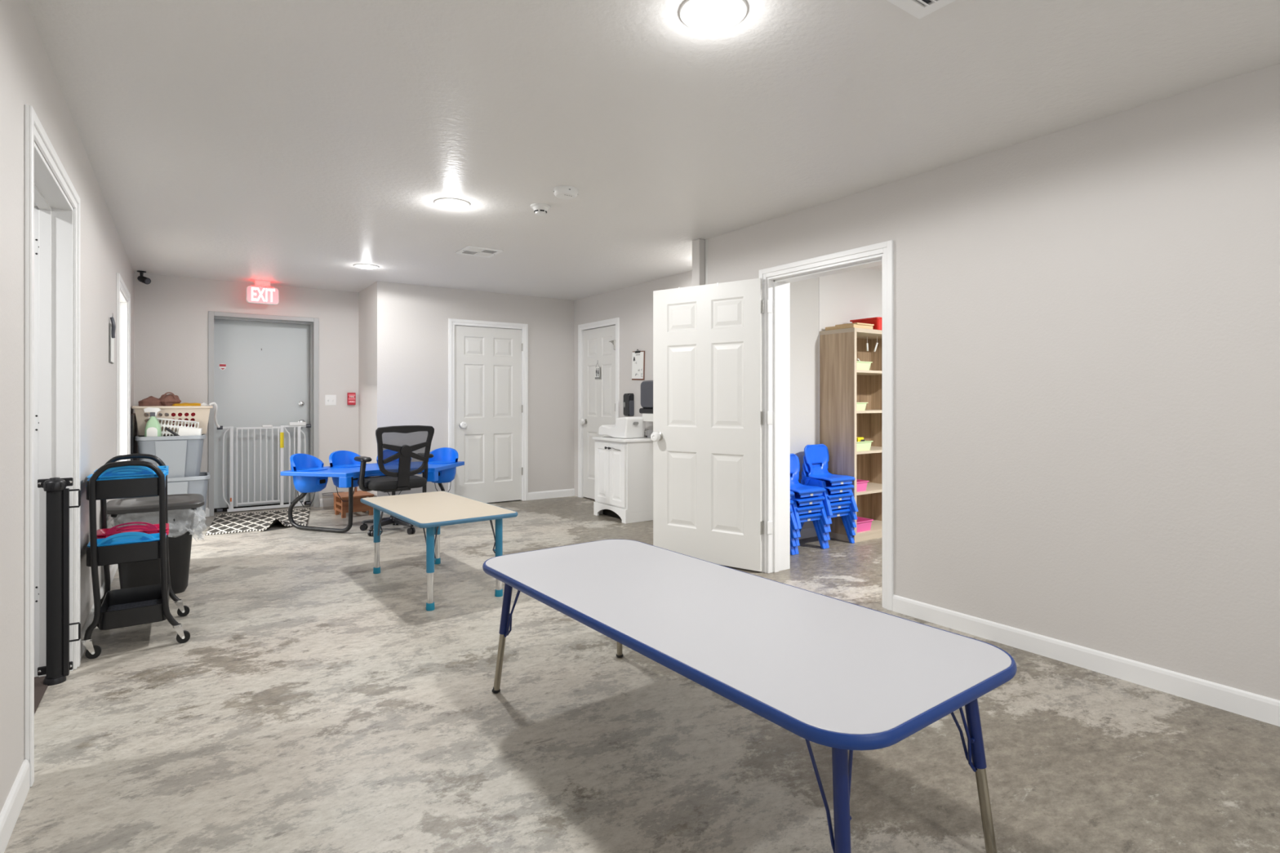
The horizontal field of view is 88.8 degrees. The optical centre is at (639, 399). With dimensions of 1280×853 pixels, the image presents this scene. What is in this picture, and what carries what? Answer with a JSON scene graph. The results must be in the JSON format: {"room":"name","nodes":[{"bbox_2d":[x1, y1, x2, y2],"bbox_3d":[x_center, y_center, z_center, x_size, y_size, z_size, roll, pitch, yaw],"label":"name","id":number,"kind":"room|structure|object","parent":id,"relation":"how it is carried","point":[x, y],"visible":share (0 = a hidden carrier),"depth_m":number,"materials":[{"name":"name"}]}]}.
{"room":"children's room","nodes":[
{"label":"children's room","id":0,"kind":"room"},
{"bbox_2d":[0,0,133,813],"bbox_3d":[-1.894,-0.020,1.880,0.150,2.440,10.850,0,0,-35],"label":"wall","id":1,"kind":"structure","parent":0,"point":[27,74],"depth_m":2.00,"materials":[{"name":"white paint"}]},
{"bbox_2d":[0,759,30,852],"bbox_3d":[-0.308,1.154,-0.254,0.013,0.092,5.535,0,0,-35],"label":"baseboard","id":2,"kind":"structure","parent":1,"relation":"attached to","point":[11,811],"depth_m":1.84,"materials":[{"name":"white wood"}]},
{"bbox_2d":[24,104,79,786],"bbox_3d":[-2.216,0.144,2.490,0.018,2.112,1.144,0,0,-35],"label":"trim","id":3,"kind":"structure","parent":1,"relation":"attached to","point":[34,131],"depth_m":2.02,"materials":[{"name":"white wood"}]},
{"bbox_2d":[37,477,80,685],"bbox_3d":[-2.475,0.765,2.786,0.142,0.870,0.078,0,0,-35],"label":"gate","id":4,"kind":"object","parent":3,"relation":"attached to","point":[58,666],"visible":1,"depth_m":2.76,"materials":[{"name":"black plastic"}]},
{"bbox_2d":[34,142,73,677],"bbox_3d":[-2.285,0.175,2.442,0.150,2.050,1.020,0,0,-35],"label":"door frame","id":5,"kind":"structure","parent":1,"relation":"attached to","point":[53,211],"depth_m":2.83,"materials":[{"name":"white"}]},
{"bbox_2d":[80,564,118,661],"bbox_3d":[-3.163,1.154,3.845,0.013,0.092,2.155,0,0,-35],"label":"baseboard","id":6,"kind":"structure","parent":1,"relation":"attached to","point":[113,568],"depth_m":3.39,"materials":[{"name":"white"}]},
{"bbox_2d":[109,312,115,364],"bbox_3d":[-3.518,-0.411,4.374,0.028,0.332,0.240,0,0,-35],"label":"clipboard","id":7,"kind":"object","parent":1,"relation":"hanging from","point":[112,326],"visible":1,"depth_m":4.30,"materials":[{"name":"grey"}]},
{"bbox_2d":[116,272,130,462],"bbox_3d":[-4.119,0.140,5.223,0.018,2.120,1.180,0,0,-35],"label":"trim","id":8,"kind":"structure","parent":1,"relation":"attached to","point":[121,285],"depth_m":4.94,"materials":[{"name":"white wood"}]},
{"bbox_2d":[133,272,358,507],"bbox_3d":[-4.224,-0.020,7.112,2.305,2.440,0.400,0,0,-35],"label":"wall","id":9,"kind":"structure","parent":0,"point":[171,313],"depth_m":6.72,"materials":[{"name":"white paint"}]},
{"bbox_2d":[213,319,309,508],"bbox_3d":[-4.155,0.151,7.219,0.924,2.017,0.113,0,0,-35],"label":"door","id":10,"kind":"structure","parent":9,"relation":"in","point":[264,380],"depth_m":7.19,"materials":[{"name":"grey metal"}]},
{"bbox_2d":[213,500,310,512],"bbox_3d":[-4.176,1.180,7.249,0.930,0.040,0.070,0,0,-35],"label":"trim","id":11,"kind":"structure","parent":9,"relation":"attached to","point":[224,509],"depth_m":7.16,"materials":[{"name":"black"}]},
{"bbox_2d":[208,311,319,516],"bbox_3d":[-4.096,0.145,7.133,1.030,2.110,0.312,0,0,-35],"label":"trim","id":12,"kind":"structure","parent":9,"relation":"attached to","point":[313,323],"depth_m":7.08,"materials":[{"name":"grey"}]},
{"bbox_2d":[217,422,311,511],"bbox_3d":[-4.074,0.719,7.119,0.890,0.938,0.044,0,0,-35],"label":"safety gate","id":13,"kind":"object","parent":9,"relation":"attached to","point":[298,424],"visible":0.97,"depth_m":7.09,"materials":[{"name":"white metal"}]},
{"bbox_2d":[320,497,333,506],"bbox_3d":[-3.410,1.154,7.427,0.410,0.092,0.013,0,0,-35],"label":"baseboard","id":14,"kind":"structure","parent":9,"relation":"attached to","point":[326,502],"depth_m":7.35,"materials":[{"name":"white wood"}]},
{"bbox_2d":[324,395,336,405],"bbox_3d":[-3.485,0.005,7.372,0.116,0.120,0.018,0,0,-35],"label":"light switch","id":15,"kind":"object","parent":9,"relation":"attached to","point":[330,400],"visible":1,"depth_m":7.37,"materials":[{"name":"white plastic"}]},
{"bbox_2d":[358,280,389,497],"bbox_3d":[-2.945,-0.020,7.222,0.120,2.440,0.880,0,0,-35],"label":"wall","id":16,"kind":"structure","parent":0,"point":[374,300],"depth_m":6.96,"materials":[{"name":"white paint"}]},
{"bbox_2d":[389,282,573,495],"bbox_3d":[-1.768,-0.020,7.579,2.220,2.440,0.120,0,0,-35],"label":"wall","id":17,"kind":"structure","parent":0,"point":[420,314],"depth_m":7.45,"materials":[{"name":"white paint"}]},
{"bbox_2d":[448,318,528,501],"bbox_3d":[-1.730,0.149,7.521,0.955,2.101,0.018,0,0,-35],"label":"trim","id":18,"kind":"structure","parent":17,"relation":"attached to","point":[451,322],"depth_m":7.55,"materials":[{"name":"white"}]},
{"bbox_2d":[454,324,523,502],"bbox_3d":[-1.726,0.178,7.522,0.823,2.020,0.116,0,0,-35],"label":"door","id":19,"kind":"structure","parent":17,"relation":"in","point":[489,408],"depth_m":7.54,"materials":[{"name":"white paint"}]},
{"bbox_2d":[528,488,574,500],"bbox_3d":[-1.080,1.154,7.977,0.635,0.092,0.013,0,0,-35],"label":"baseboard","id":20,"kind":"structure","parent":17,"relation":"attached to","point":[566,492],"depth_m":7.97,"materials":[{"name":"white wood"}]},
{"bbox_2d":[573,270,692,496],"bbox_3d":[0.144,-0.020,6.881,0.120,2.440,3.450,0,0,-35],"label":"wall","id":21,"kind":"structure","parent":0,"point":[633,304],"depth_m":7.17,"materials":[{"name":"white paint"}]},
{"bbox_2d":[578,324,615,499],"bbox_3d":[-0.496,0.171,7.677,0.116,2.030,0.767,0,0,-35],"label":"door","id":22,"kind":"structure","parent":21,"relation":"in","point":[598,395],"depth_m":7.77,"materials":[{"name":"white paint"}]},
{"bbox_2d":[577,317,619,497],"bbox_3d":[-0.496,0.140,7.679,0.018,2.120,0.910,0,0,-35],"label":"trim","id":23,"kind":"structure","parent":21,"relation":"attached to","point":[615,321],"depth_m":8.00,"materials":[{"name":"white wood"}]},
{"bbox_2d":[623,393,634,416],"bbox_3d":[-0.128,0.055,7.105,0.070,0.250,0.122,0,0,-35],"label":"soap dispenser","id":24,"kind":"object","parent":21,"relation":"attached to","point":[628,398],"visible":1,"depth_m":7.07,"materials":[{"name":"black plastic"}]},
{"bbox_2d":[631,349,644,380],"bbox_3d":[-0.022,-0.374,6.997,0.016,0.336,0.240,0,0,-35],"label":"clipboard","id":25,"kind":"object","parent":21,"relation":"attached to","point":[637,357],"visible":1,"depth_m":6.99,"materials":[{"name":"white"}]},
{"bbox_2d":[639,380,653,421],"bbox_3d":[0.186,0.010,6.527,0.215,0.410,0.400,0,0,-35],"label":"paper towel dispenser","id":26,"kind":"object","parent":21,"relation":"attached to","point":[646,386],"visible":0.45,"depth_m":6.51,"materials":[{"name":"grey plastic"}]},
{"bbox_2d":[4,496,1279,852],"bbox_3d":[-0.305,1.260,3.413,9.200,0.120,11.850,0,0,-35],"label":"floor","id":27,"kind":"structure","parent":0,"point":[313,701],"depth_m":2.31,"materials":[{"name":"concrete"}]},
{"bbox_2d":[34,675,48,713],"bbox_3d":[-2.828,1.198,1.199,2.330,0.004,4.600,0,0,-35],"label":"floor","id":28,"kind":"structure","parent":27,"relation":"on","point":[40,689],"depth_m":2.69,"materials":[{"name":"brown"}]},
{"bbox_2d":[130,413,137,460],"bbox_3d":[-4.662,0.665,6.021,0.024,1.070,0.630,0,0,-35],"label":"case","id":29,"kind":"object","parent":27,"relation":"on","point":[133,418],"visible":0.24,"depth_m":5.83,"materials":[{"name":"black plastic"}]},
{"bbox_2d":[81,453,190,658],"bbox_3d":[-2.539,0.745,3.326,0.414,0.910,0.515,0,0,-35],"label":"utility cart","id":30,"kind":"object","parent":27,"relation":"on","point":[142,605],"visible":0.94,"depth_m":3.16,"materials":[{"name":"black metal"}]},
{"bbox_2d":[85,535,151,550],"bbox_3d":[-2.517,0.687,3.213,0.300,0.070,0.190,0,0,-35],"label":"tray","id":31,"kind":"object","parent":30,"relation":"in","point":[123,537],"visible":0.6,"depth_m":3.14,"materials":[{"name":"blue plastic"}]},
{"bbox_2d":[87,532,166,546],"bbox_3d":[-2.514,0.672,3.215,0.300,0.070,0.190,0,0,-35],"label":"tray","id":32,"kind":"object","parent":31,"relation":"on","point":[153,537],"visible":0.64,"depth_m":3.16,"materials":[{"name":"blue plastic"}]},
{"bbox_2d":[86,540,159,566],"bbox_3d":[-2.577,0.735,3.299,0.294,0.091,0.440,0,0,-35],"label":"tray","id":33,"kind":"object","parent":30,"relation":"on","point":[144,551],"depth_m":3.12,"materials":[{"name":"black"}]},
{"bbox_2d":[85,473,165,486],"bbox_3d":[-2.517,0.389,3.213,0.300,0.070,0.190,0,0,-35],"label":"tray","id":34,"kind":"object","parent":30,"relation":"in","point":[126,473],"visible":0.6,"depth_m":3.14,"materials":[{"name":"blue"}]},
{"bbox_2d":[101,471,165,479],"bbox_3d":[-2.517,0.376,3.213,0.300,0.070,0.190,0,0,-35],"label":"tray","id":35,"kind":"object","parent":34,"relation":"on","point":[123,472],"visible":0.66,"depth_m":3.14,"materials":[{"name":"blue"}]},
{"bbox_2d":[87,467,166,480],"bbox_3d":[-2.514,0.363,3.215,0.300,0.070,0.190,0,0,-35],"label":"tray","id":36,"kind":"object","parent":35,"relation":"on","point":[130,469],"visible":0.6,"depth_m":3.14,"materials":[{"name":"blue plastic"}]},
{"bbox_2d":[87,466,166,479],"bbox_3d":[-2.514,0.350,3.215,0.300,0.070,0.190,0,0,-35],"label":"tray","id":37,"kind":"object","parent":36,"relation":"on","point":[142,468],"visible":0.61,"depth_m":3.15,"materials":[{"name":"blue plastic"}]},
{"bbox_2d":[87,470,166,479],"bbox_3d":[-2.514,0.374,3.215,0.300,0.022,0.190,0,0,-35],"label":"tray","id":38,"kind":"object","parent":37,"relation":"on","point":[164,472],"depth_m":3.15,"materials":[{"name":"blue plastic"}]},
{"bbox_2d":[87,472,166,480],"bbox_3d":[-2.514,0.387,3.215,0.300,0.022,0.190,0,0,-35],"label":"tray","id":39,"kind":"object","parent":36,"relation":"on","point":[152,476],"depth_m":3.14,"materials":[{"name":"blue plastic"}]},
{"bbox_2d":[86,477,165,500],"bbox_3d":[-2.577,0.424,3.299,0.294,0.091,0.440,0,0,-35],"label":"tray","id":40,"kind":"object","parent":30,"relation":"on","point":[135,487],"depth_m":3.12,"materials":[{"name":"black plastic"}]},
{"bbox_2d":[98,583,168,630],"bbox_3d":[-2.553,1.042,3.316,0.264,0.086,0.440,0,0,-35],"label":"tray","id":41,"kind":"object","parent":30,"relation":"on","point":[142,605],"depth_m":3.34,"materials":[{"name":"black plastic"}]},
{"bbox_2d":[107,528,168,537],"bbox_3d":[-2.627,0.687,3.392,0.300,0.070,0.190,0,0,-35],"label":"tray","id":42,"kind":"object","parent":30,"relation":"in","point":[128,529],"visible":0.24,"depth_m":3.32,"materials":[{"name":"red plastic"}]},
{"bbox_2d":[97,524,168,538],"bbox_3d":[-2.627,0.672,3.392,0.300,0.070,0.190,0,0,-35],"label":"tray","id":43,"kind":"object","parent":42,"relation":"on","point":[131,526],"visible":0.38,"depth_m":3.32,"materials":[{"name":"red plastic"}]},
{"bbox_2d":[96,521,168,537],"bbox_3d":[-2.627,0.657,3.392,0.300,0.070,0.190,0,0,-35],"label":"tray","id":44,"kind":"object","parent":43,"relation":"on","point":[101,532],"visible":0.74,"depth_m":3.36,"materials":[{"name":"red plastic"}]},
{"bbox_2d":[106,493,204,594],"bbox_3d":[-3.039,0.911,4.118,0.518,0.578,0.567,0,0,-35],"label":"trash can","id":45,"kind":"object","parent":27,"relation":"on","point":[181,508],"visible":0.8,"depth_m":4.00,"materials":[{"name":"black plastic"}]},
{"bbox_2d":[167,471,210,528],"bbox_3d":[-4.387,0.956,6.139,0.585,0.488,0.430,0,0,-35],"label":"storage tote","id":46,"kind":"object","parent":27,"relation":"on","point":[185,485],"visible":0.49,"depth_m":6.08,"materials":[{"name":"grey plastic"}]},
{"bbox_2d":[134,434,205,478],"bbox_3d":[-4.394,0.538,6.135,0.530,0.413,0.410,0,0,-35],"label":"storage tote","id":47,"kind":"object","parent":46,"relation":"on","point":[183,455],"visible":0.74,"depth_m":6.00,"materials":[{"name":"grey plastic"}]},
{"bbox_2d":[131,405,213,435],"bbox_3d":[-4.484,0.194,6.291,0.620,0.270,0.450,0,0,-35],"label":"laundry basket","id":48,"kind":"object","parent":47,"relation":"on","point":[202,412],"visible":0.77,"depth_m":6.15,"materials":[{"name":"beige plastic"}]},
{"bbox_2d":[137,395,164,406],"bbox_3d":[-4.610,0.036,6.178,0.202,0.144,0.143,0,0,-35],"label":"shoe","id":49,"kind":"object","parent":48,"relation":"in","point":[151,401],"visible":0.59,"depth_m":6.13,"materials":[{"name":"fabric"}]},
{"bbox_2d":[171,412,195,426],"bbox_3d":[-4.383,0.210,6.340,0.308,0.233,0.235,0,0,-35],"label":"folded clothes","id":50,"kind":"object","parent":48,"relation":"in","point":[186,414],"visible":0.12,"depth_m":6.25,"materials":[{"name":"red fabric"}]},
{"bbox_2d":[172,402,201,405],"bbox_3d":[-4.348,0.070,6.326,0.315,0.081,0.190,0,0,-35],"label":"cloth","id":51,"kind":"object","parent":50,"relation":"on","point":[184,403],"visible":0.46,"depth_m":6.27,"materials":[{"name":"orange"}]},
{"bbox_2d":[158,394,181,406],"bbox_3d":[-4.514,0.015,6.264,0.200,0.137,0.169,0,0,-35],"label":"bag","id":52,"kind":"object","parent":51,"relation":"on","point":[168,400],"visible":0.66,"depth_m":6.22,"materials":[{"name":"fabric"}]},
{"bbox_3d":[-4.394,0.470,6.135,0.400,0.180,0.300,0,0,-35],"label":"folded cloths","id":53,"kind":"object","parent":47,"relation":"in","visible":0},
{"bbox_2d":[143,407,161,436],"bbox_3d":[-4.441,0.224,5.961,0.131,0.308,0.074,0,0,-25],"label":"spray bottle","id":54,"kind":"object","parent":53,"relation":"on","point":[153,428],"visible":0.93,"depth_m":5.94,"materials":[{"name":"green plastic"}]},
{"bbox_2d":[148,417,199,435],"bbox_3d":[-4.337,0.282,6.088,0.390,0.251,0.082,0,0,-35],"label":"basket","id":55,"kind":"object","parent":53,"relation":"on","point":[164,425],"visible":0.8,"depth_m":6.07,"materials":[{"name":"white plastic"}]},
{"bbox_2d":[177,426,202,435],"bbox_3d":[-4.210,0.321,6.121,0.184,0.129,0.090,0,0,-29],"label":"box","id":56,"kind":"object","parent":53,"relation":"on","point":[182,431],"visible":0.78,"depth_m":6.08,"materials":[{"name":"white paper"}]},
{"bbox_2d":[204,507,310,535],"bbox_3d":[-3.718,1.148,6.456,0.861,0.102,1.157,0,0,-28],"label":"door mat","id":57,"kind":"object","parent":27,"relation":"on","point":[224,523],"visible":0.93,"depth_m":6.40,"materials":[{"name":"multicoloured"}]},
{"bbox_2d":[333,491,373,518],"bbox_3d":[-2.982,1.093,6.819,0.320,0.215,0.300,0,0,-39],"label":"wooden stool","id":58,"kind":"object","parent":27,"relation":"on","point":[357,506],"visible":0.88,"depth_m":6.73,"materials":[{"name":"brown wood"}]},
{"bbox_2d":[280,447,464,533],"bbox_3d":[-2.507,0.852,6.339,1.711,0.695,0.849,0,0,-35],"label":"table","id":59,"kind":"object","parent":27,"relation":"on","point":[308,473],"visible":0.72,"depth_m":6.16,"materials":[{"name":"blue plastic"}]},
{"bbox_2d":[354,425,434,536],"bbox_3d":[-2.256,0.714,5.998,0.660,0.972,0.587,0,0,-42],"label":"office chair","id":60,"kind":"object","parent":27,"relation":"on","point":[405,479],"visible":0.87,"depth_m":5.81,"materials":[{"name":"black plastic"}]},
{"bbox_2d":[360,491,517,611],"bbox_3d":[-1.342,0.943,4.263,0.610,0.515,1.210,0,0,-38],"label":"table","id":61,"kind":"object","parent":27,"relation":"on","point":[431,511],"visible":0.96,"depth_m":4.01,"materials":[{"name":"beige laminate"}]},
{"bbox_2d":[591,428,653,524],"bbox_3d":[-0.123,0.751,6.702,0.518,0.897,0.624,0,0,-35],"label":"vanity cabinet","id":62,"kind":"object","parent":27,"relation":"on","point":[624,467],"visible":0.83,"depth_m":6.46,"materials":[{"name":"white wood"}]},
{"bbox_2d":[598,416,645,438],"bbox_3d":[-0.183,0.278,6.679,0.260,0.215,0.465,0,0,-43],"label":"seat","id":63,"kind":"object","parent":62,"relation":"on","point":[624,427],"visible":1,"depth_m":6.53,"materials":[{"name":"white plastic"}]},
{"bbox_2d":[591,435,653,442],"bbox_3d":[-0.117,0.401,6.706,0.503,0.028,0.624,0,0,-35],"label":"countertop","id":64,"kind":"structure","parent":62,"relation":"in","point":[608,438],"depth_m":6.48,"materials":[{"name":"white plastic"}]},
{"bbox_2d":[482,539,1017,852],"bbox_3d":[0.163,0.930,2.191,0.768,0.540,1.840,0,0,-37],"label":"table","id":65,"kind":"object","parent":27,"relation":"on","point":[842,676],"visible":1,"depth_m":1.75,"materials":[{"name":"grey laminate"}]},
{"bbox_2d":[790,519,795,555],"bbox_3d":[0.951,0.924,5.110,0.364,0.551,0.368,0,0,-35],"label":"chair","id":66,"kind":"object","parent":27,"relation":"on","point":[792,549],"visible":0.02,"depth_m":5.05,"materials":[{"name":"blue plastic"}]},
{"bbox_2d":[790,508,796,546],"bbox_3d":[0.956,0.858,5.102,0.364,0.551,0.368,0,0,-35],"label":"chair","id":67,"kind":"object","parent":66,"relation":"on","point":[793,543],"visible":0.05,"depth_m":5.05,"materials":[{"name":"blue plastic"}]},
{"bbox_2d":[790,499,797,537],"bbox_3d":[0.961,0.790,5.095,0.364,0.551,0.368,0,0,-35],"label":"chair","id":68,"kind":"object","parent":67,"relation":"on","point":[793,532],"visible":0.09,"depth_m":5.04,"materials":[{"name":"blue plastic"}]},
{"bbox_2d":[790,490,798,529],"bbox_3d":[0.966,0.724,5.087,0.364,0.551,0.368,0,0,-35],"label":"chair","id":69,"kind":"object","parent":68,"relation":"on","point":[793,523],"visible":0.07,"depth_m":5.04,"materials":[{"name":"blue plastic"}]},
{"bbox_2d":[793,511,826,554],"bbox_3d":[1.250,0.924,5.318,0.364,0.551,0.368,0,0,-35],"label":"chair","id":70,"kind":"object","parent":27,"relation":"on","point":[812,517],"visible":0.27,"depth_m":5.23,"materials":[{"name":"blue plastic"}]},
{"bbox_2d":[794,501,827,546],"bbox_3d":[1.255,0.858,5.311,0.364,0.551,0.368,0,0,-35],"label":"chair","id":71,"kind":"object","parent":70,"relation":"on","point":[811,508],"visible":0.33,"depth_m":5.21,"materials":[{"name":"blue plastic"}]},
{"bbox_2d":[790,472,828,537],"bbox_3d":[1.261,0.790,5.303,0.364,0.551,0.368,0,0,-35],"label":"chair","id":72,"kind":"object","parent":71,"relation":"on","point":[809,500],"visible":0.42,"depth_m":5.20,"materials":[{"name":"blue plastic"}]},
{"bbox_2d":[790,453,829,528],"bbox_3d":[1.266,0.724,5.296,0.364,0.551,0.368,0,0,-35],"label":"chair","id":73,"kind":"object","parent":72,"relation":"on","point":[804,491],"visible":0.51,"depth_m":5.25,"materials":[{"name":"blue plastic"}]},
{"bbox_2d":[799,479,854,548],"bbox_3d":[1.546,0.924,5.524,0.364,0.551,0.368,0,0,-35],"label":"chair","id":74,"kind":"object","parent":27,"relation":"on","point":[841,513],"visible":0.27,"depth_m":5.46,"materials":[{"name":"blue plastic"}]},
{"bbox_2d":[801,471,855,540],"bbox_3d":[1.551,0.858,5.516,0.364,0.551,0.368,0,0,-35],"label":"chair","id":75,"kind":"object","parent":74,"relation":"on","point":[842,504],"visible":0.27,"depth_m":5.43,"materials":[{"name":"blue plastic"}]},
{"bbox_2d":[802,462,856,532],"bbox_3d":[1.556,0.790,5.509,0.364,0.551,0.368,0,0,-35],"label":"chair","id":76,"kind":"object","parent":75,"relation":"on","point":[843,495],"visible":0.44,"depth_m":5.42,"materials":[{"name":"blue plastic"}]},
{"bbox_2d":[801,454,857,524],"bbox_3d":[1.561,0.724,5.502,0.364,0.551,0.368,0,0,-35],"label":"chair","id":77,"kind":"object","parent":76,"relation":"on","point":[845,487],"visible":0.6,"depth_m":5.43,"materials":[{"name":"blue plastic"}]},
{"bbox_2d":[803,444,857,515],"bbox_3d":[1.566,0.656,5.494,0.364,0.551,0.368,0,0,-35],"label":"chair","id":78,"kind":"object","parent":77,"relation":"on","point":[817,453],"visible":0.88,"depth_m":5.50,"materials":[{"name":"blue plastic"}]},
{"bbox_2d":[819,327,882,542],"bbox_3d":[1.998,0.297,5.841,0.745,1.805,0.364,0,0,-35],"label":"bookshelf","id":79,"kind":"object","parent":27,"relation":"on","point":[842,385],"visible":0.63,"depth_m":5.70,"materials":[{"name":"brown wood"}]},
{"bbox_2d":[825,324,872,330],"bbox_3d":[1.827,-0.622,5.720,0.265,0.034,0.300,0,0,-35],"label":"wooden tray","id":80,"kind":"object","parent":79,"relation":"on","point":[851,326],"visible":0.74,"depth_m":5.61,"materials":[{"name":"brown wood"}]},
{"bbox_2d":[856,479,869,492],"bbox_3d":[1.831,0.741,5.662,0.198,0.085,0.228,0,0,-35],"label":"storage bin","id":81,"kind":"object","parent":79,"relation":"on","point":[861,485],"visible":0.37,"depth_m":5.59,"materials":[{"name":"pink plastic"}]},
{"bbox_2d":[856,440,872,451],"bbox_3d":[1.859,0.398,5.681,0.268,0.080,0.208,0,0,-35],"label":"storage bin","id":82,"kind":"object","parent":79,"relation":"on","point":[860,446],"visible":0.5,"depth_m":5.61,"materials":[{"name":"green plastic"}]},
{"bbox_2d":[856,360,872,370],"bbox_3d":[1.856,-0.289,5.679,0.258,0.075,0.208,0,0,-35],"label":"storage bin","id":83,"kind":"object","parent":79,"relation":"on","point":[860,365],"visible":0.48,"depth_m":5.61,"materials":[{"name":"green plastic"}]},
{"bbox_2d":[856,516,873,532],"bbox_3d":[1.846,1.083,5.697,0.258,0.090,0.268,0,0,-35],"label":"storage bin","id":84,"kind":"object","parent":79,"relation":"on","point":[863,524],"visible":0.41,"depth_m":5.62,"materials":[{"name":"pink plastic"}]},
{"bbox_2d":[849,316,882,330],"bbox_3d":[2.150,-0.661,5.908,0.430,0.112,0.300,0,0,-35],"label":"bin","id":85,"kind":"object","parent":79,"relation":"on","point":[877,321],"visible":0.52,"depth_m":5.73,"materials":[{"name":"red plastic"}]},
{"bbox_2d":[25,0,1279,300],"bbox_3d":[-0.305,-1.300,3.413,9.200,0.120,11.850,0,0,-35],"label":"ceiling","id":86,"kind":"structure","parent":0,"point":[291,143],"depth_m":2.77,"materials":[{"name":"white paint"}]},
{"bbox_2d":[245,280,279,305],"bbox_3d":[-3.933,-1.119,6.818,0.296,0.243,0.082,0,0,-35],"label":"exit sign","id":87,"kind":"object","parent":86,"relation":"hanging from","point":[261,292],"visible":1,"depth_m":6.79,"materials":[{"name":"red plastic"}]},
{"bbox_2d":[434,197,470,208],"bbox_3d":[-1.183,-1.234,4.123,0.218,0.012,0.218,0,0,-35],"label":"recessed light","id":88,"kind":"object","parent":86,"relation":"in","point":[447,202],"visible":1,"depth_m":4.09,"materials":[{"name":"white"}]},
{"bbox_2d":[438,200,466,208],"bbox_3d":[-1.183,-1.232,4.123,0.174,0.010,0.174,0,0,-35],"label":"diffuser","id":89,"kind":"object","parent":88,"relation":"attached to","point":[443,203],"depth_m":4.10,"materials":[{"name":"white plastic"}]},
{"bbox_2d":[455,245,502,257],"bbox_3d":[-1.342,-1.233,5.463,0.300,0.014,0.300,0,0,-35],"label":"ceiling vent","id":90,"kind":"object","parent":86,"relation":"in","point":[468,250],"visible":1,"depth_m":5.44,"materials":[{"name":"white metal"}]},
{"bbox_2d":[530,203,550,215],"bbox_3d":[-0.637,-1.212,4.187,0.128,0.056,0.128,0,0,-35],"label":"smoke detector","id":91,"kind":"object","parent":86,"relation":"attached to","point":[540,209],"visible":1,"depth_m":4.15,"materials":[{"name":"white plastic"}]},
{"bbox_2d":[553,185,577,199],"bbox_3d":[-0.437,-1.216,3.857,0.144,0.048,0.144,0,0,-35],"label":"smoke detector","id":92,"kind":"object","parent":86,"relation":"attached to","point":[562,192],"visible":1,"depth_m":3.81,"materials":[{"name":"white plastic"}]},
{"bbox_2d":[679,0,747,31],"bbox_3d":[0.234,-1.234,2.088,0.218,0.012,0.218,0,0,-35],"label":"recessed light","id":93,"kind":"object","parent":86,"relation":"in","point":[705,15],"visible":1,"depth_m":2.08,"materials":[{"name":"white"}]},
{"bbox_2d":[887,0,955,18],"bbox_3d":[0.866,-1.232,1.907,0.300,0.015,0.300,0,0,-35],"label":"ceiling vent","id":94,"kind":"object","parent":86,"relation":"in","point":[919,9],"visible":1,"depth_m":2.04,"materials":[{"name":"white metal"}]},
{"bbox_2d":[704,239,882,539],"bbox_3d":[1.677,-0.020,5.912,2.890,2.440,0.133,0,0,-35],"label":"wall","id":95,"kind":"structure","parent":0,"point":[816,304],"depth_m":5.73,"materials":[{"name":"white paint"}]},
{"bbox_2d":[707,62,1279,700],"bbox_3d":[2.501,-0.020,2.375,0.200,2.440,6.640,0,0,-35],"label":"wall","id":96,"kind":"structure","parent":0,"point":[1086,315],"depth_m":2.89,"materials":[{"name":"white paint"}]},
{"bbox_2d":[692,239,704,286],"bbox_3d":[0.455,-0.020,5.087,0.060,2.440,0.090,0,0,-35],"label":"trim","id":97,"kind":"structure","parent":96,"relation":"attached to","point":[698,246],"depth_m":5.06,"materials":[{"name":"white paint"}]},
{"bbox_2d":[650,278,764,571],"bbox_3d":[0.477,0.172,4.786,0.913,2.029,0.187,0,0,36],"label":"door","id":98,"kind":"structure","parent":96,"relation":"in","point":[706,436],"depth_m":4.75,"materials":[{"name":"white paint"}]},
{"bbox_2d":[767,253,883,607],"bbox_3d":[1.227,0.177,4.208,0.227,2.045,0.925,0,0,-35],"label":"trim","id":99,"kind":"structure","parent":96,"relation":"attached to","point":[778,286],"depth_m":4.54,"materials":[{"name":"white"}]},
{"bbox_2d":[759,240,893,611],"bbox_3d":[1.136,0.146,4.145,0.018,2.107,1.049,0,0,-35],"label":"trim","id":100,"kind":"structure","parent":96,"relation":"attached to","point":[886,247],"depth_m":3.75,"materials":[{"name":"white wood"}]},
{"bbox_2d":[892,594,1279,726],"bbox_3d":[2.872,1.154,1.657,0.013,0.092,5.038,0,0,-35],"label":"baseboard","id":101,"kind":"structure","parent":96,"relation":"attached to","point":[1251,705],"depth_m":2.85,"materials":[{"name":"white wood"}]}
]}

